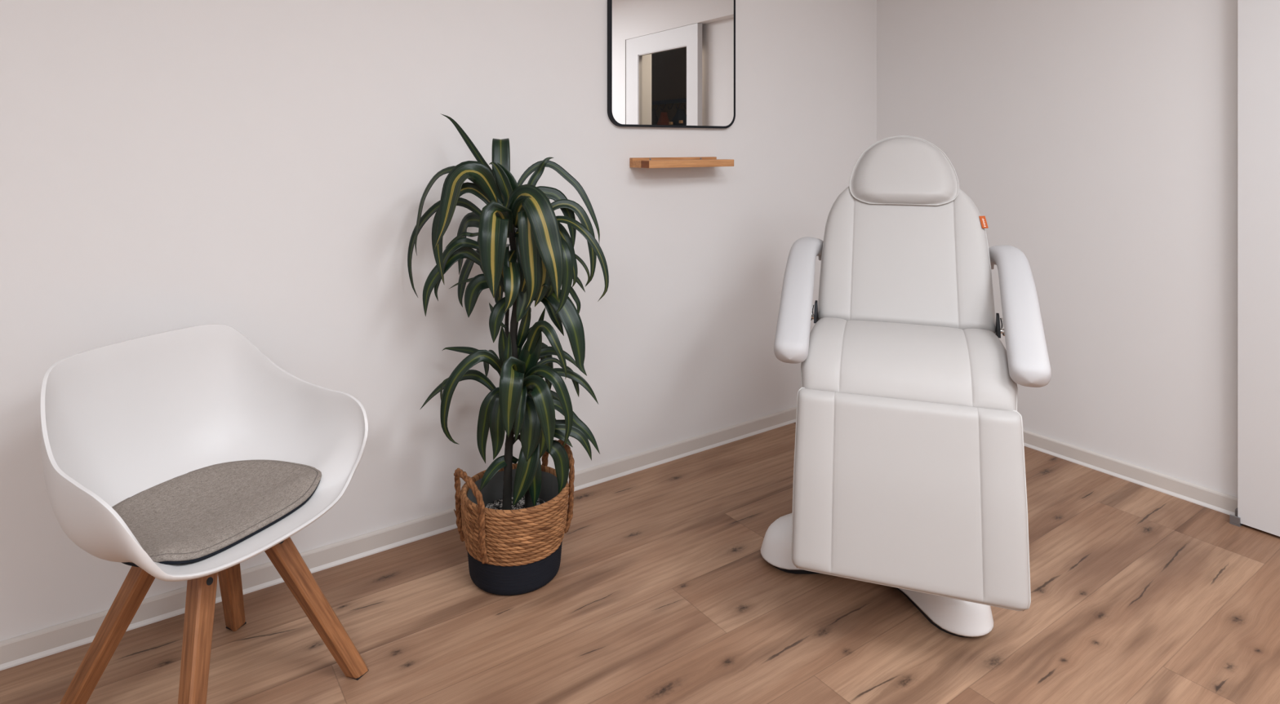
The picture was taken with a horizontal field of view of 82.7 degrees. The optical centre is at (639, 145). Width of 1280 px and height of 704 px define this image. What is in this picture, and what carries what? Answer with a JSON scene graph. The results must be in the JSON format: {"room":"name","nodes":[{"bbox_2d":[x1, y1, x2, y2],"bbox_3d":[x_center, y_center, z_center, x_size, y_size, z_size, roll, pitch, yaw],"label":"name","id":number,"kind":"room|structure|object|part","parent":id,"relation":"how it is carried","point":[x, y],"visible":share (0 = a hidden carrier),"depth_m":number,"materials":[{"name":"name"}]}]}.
{"room":"beauty treatment room","nodes":[
{"label":"beauty treatment room","id":0,"kind":"room"},
{"bbox_2d":[0,0,876,641],"bbox_3d":[-0.924,0.030,2.308,5.371,2.500,0.120,0,0,-35],"label":"wall","id":1,"kind":"structure","parent":0,"point":[262,170],"depth_m":2.30,"materials":[{"name":"paint"}]},
{"bbox_2d":[0,406,796,671],"bbox_3d":[-0.884,1.248,2.252,5.131,0.063,0.017,0,0,-35],"label":"baseboard","id":2,"kind":"structure","parent":1,"relation":"attached to","point":[34,646],"depth_m":2.24,"materials":[{"name":"wood"}]},
{"bbox_2d":[607,0,735,128],"bbox_3d":[0.144,-0.473,2.968,0.643,0.800,0.020,0,0,-35],"label":"wall mirror","id":3,"kind":"object","parent":1,"relation":"attached to","point":[670,62],"visible":1,"depth_m":2.96,"materials":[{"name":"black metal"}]},
{"bbox_2d":[629,156,733,168],"bbox_3d":[0.174,0.067,2.923,0.432,0.038,0.130,0,0,-35],"label":"wall shelf","id":4,"kind":"object","parent":1,"relation":"attached to","point":[697,162],"visible":1,"depth_m":2.86,"materials":[{"name":"brown wood"}]},
{"bbox_2d":[0,422,1279,703],"bbox_3d":[1.072,1.280,0.604,6.450,0.001,4.961,0,0,-35],"label":"floor","id":5,"kind":"structure","parent":0,"point":[663,591],"depth_m":1.93,"materials":[{"name":"brown wood"}]},
{"bbox_2d":[40,324,368,703],"bbox_3d":[-0.989,0.874,1.660,0.514,0.812,0.608,0,0,24],"label":"tub chair","id":6,"kind":"object","parent":5,"relation":"on","point":[120,421],"visible":0.73,"depth_m":1.73,"materials":[{"name":"white plastic"}]},
{"bbox_3d":[-1.160,1.081,1.577,0.042,0.461,0.047,21,-10,26],"label":"leg","id":7,"kind":"part","parent":6,"relation":"part of","materials":[{"name":"brown wood"}]},
{"bbox_3d":[-0.895,1.082,1.459,0.047,0.461,0.042,-20,-27,20],"label":"leg","id":8,"kind":"part","parent":6,"relation":"part of","materials":[{"name":"brown wood"}]},
{"bbox_2d":[111,460,321,567],"bbox_3d":[-0.995,0.830,1.663,0.351,0.052,0.444,0,0,24],"label":"seat pad","id":9,"kind":"object","parent":6,"relation":"on","point":[198,515],"visible":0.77,"depth_m":1.66,"materials":[{"name":"grey fabric"}]},
{"bbox_3d":[-1.040,1.082,1.843,0.047,0.461,0.042,20,27,20],"label":"leg","id":10,"kind":"part","parent":6,"relation":"part of","materials":[{"name":"brown wood"}]},
{"bbox_3d":[-0.776,1.081,1.726,0.042,0.461,0.047,-21,10,26],"label":"leg","id":11,"kind":"part","parent":6,"relation":"part of","materials":[{"name":"brown wood"}]},
{"bbox_2d":[453,440,574,595],"bbox_3d":[-0.376,1.105,2.190,0.362,0.350,0.334,0,0,-35],"label":"basket","id":12,"kind":"object","parent":5,"relation":"on","point":[517,552],"visible":0.92,"depth_m":2.07,"materials":[{"name":"woven seagrass rope"},{"name":"dark blue-black fabric"}]},
{"bbox_3d":[-0.494,1.057,2.099,0.056,0.244,0.182,0,0,-35],"label":"handle","id":13,"kind":"part","parent":12,"relation":"part of","materials":[{"name":"brown wicker"}]},
{"bbox_2d":[407,113,608,510],"bbox_3d":[-0.411,0.584,2.189,0.639,1.368,0.285,0,0,0],"label":"dracaena","id":14,"kind":"object","parent":12,"relation":"in","point":[541,259],"visible":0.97,"depth_m":2.13,"materials":[{"name":"green plant"}]},
{"bbox_3d":[-0.257,1.054,2.281,0.056,0.248,0.182,0,0,-35],"label":"handle","id":15,"kind":"part","parent":12,"relation":"part of","materials":[{"name":"brown wicker"}]},
{"bbox_2d":[760,135,1051,638],"bbox_3d":[0.768,0.624,2.195,0.783,1.311,0.915,0,0,20],"label":"chair","id":16,"kind":"object","parent":5,"relation":"on","point":[909,477],"visible":1,"depth_m":1.90,"materials":[{"name":"white leather"}]},
{"bbox_3d":[0.499,0.458,2.265,0.110,0.286,0.601,0,0,20],"label":"armrest","id":17,"kind":"part","parent":16,"relation":"part of","materials":[{"name":"white leather"}]},
{"bbox_3d":[0.795,1.265,2.265,0.630,0.030,0.599,0,0,40],"label":"plate","id":18,"kind":"part","parent":16,"relation":"part of","materials":[{"name":"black plastic"}]},
{"bbox_3d":[0.853,0.333,2.359,0.511,0.492,0.337,0,0,20],"label":"backrest","id":19,"kind":"part","parent":16,"relation":"part of","materials":[{"name":"white leather"}]},
{"bbox_3d":[0.741,0.616,2.043,0.538,0.173,0.332,0,0,20],"label":"seat","id":20,"kind":"part","parent":16,"relation":"part of","materials":[{"name":"white leather"}]},
{"bbox_3d":[1.069,0.458,2.063,0.110,0.286,0.601,0,0,20],"label":"armrest","id":21,"kind":"part","parent":16,"relation":"part of","materials":[{"name":"white leather"}]},
{"bbox_2d":[1229,507,1243,527],"bbox_3d":[2.033,1.263,2.470,0.073,0.034,0.028,0,0,-35],"label":"guide","id":22,"kind":"object","parent":5,"relation":"on","point":[1233,520],"visible":0.7,"depth_m":2.45,"materials":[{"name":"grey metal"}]},
{"bbox_2d":[876,0,1237,497],"bbox_3d":[2.397,0.030,2.140,0.120,2.500,3.961,0,0,-35],"label":"wall","id":23,"kind":"structure","parent":0,"point":[1095,140],"depth_m":2.85,"materials":[{"name":"paint"}]},
{"bbox_2d":[1022,429,1237,515],"bbox_3d":[1.647,1.248,3.092,0.017,0.063,1.541,0,0,-35],"label":"baseboard","id":24,"kind":"structure","parent":23,"relation":"attached to","point":[1205,497],"depth_m":2.76,"materials":[{"name":"wood"}]},
{"bbox_2d":[1237,0,1279,537],"bbox_3d":[2.295,0.223,2.079,0.039,2.094,0.930,0,0,-35],"label":"door","id":25,"kind":"structure","parent":23,"relation":"in","point":[1258,20],"depth_m":2.40,"materials":[{"name":"white paint"}]}
]}

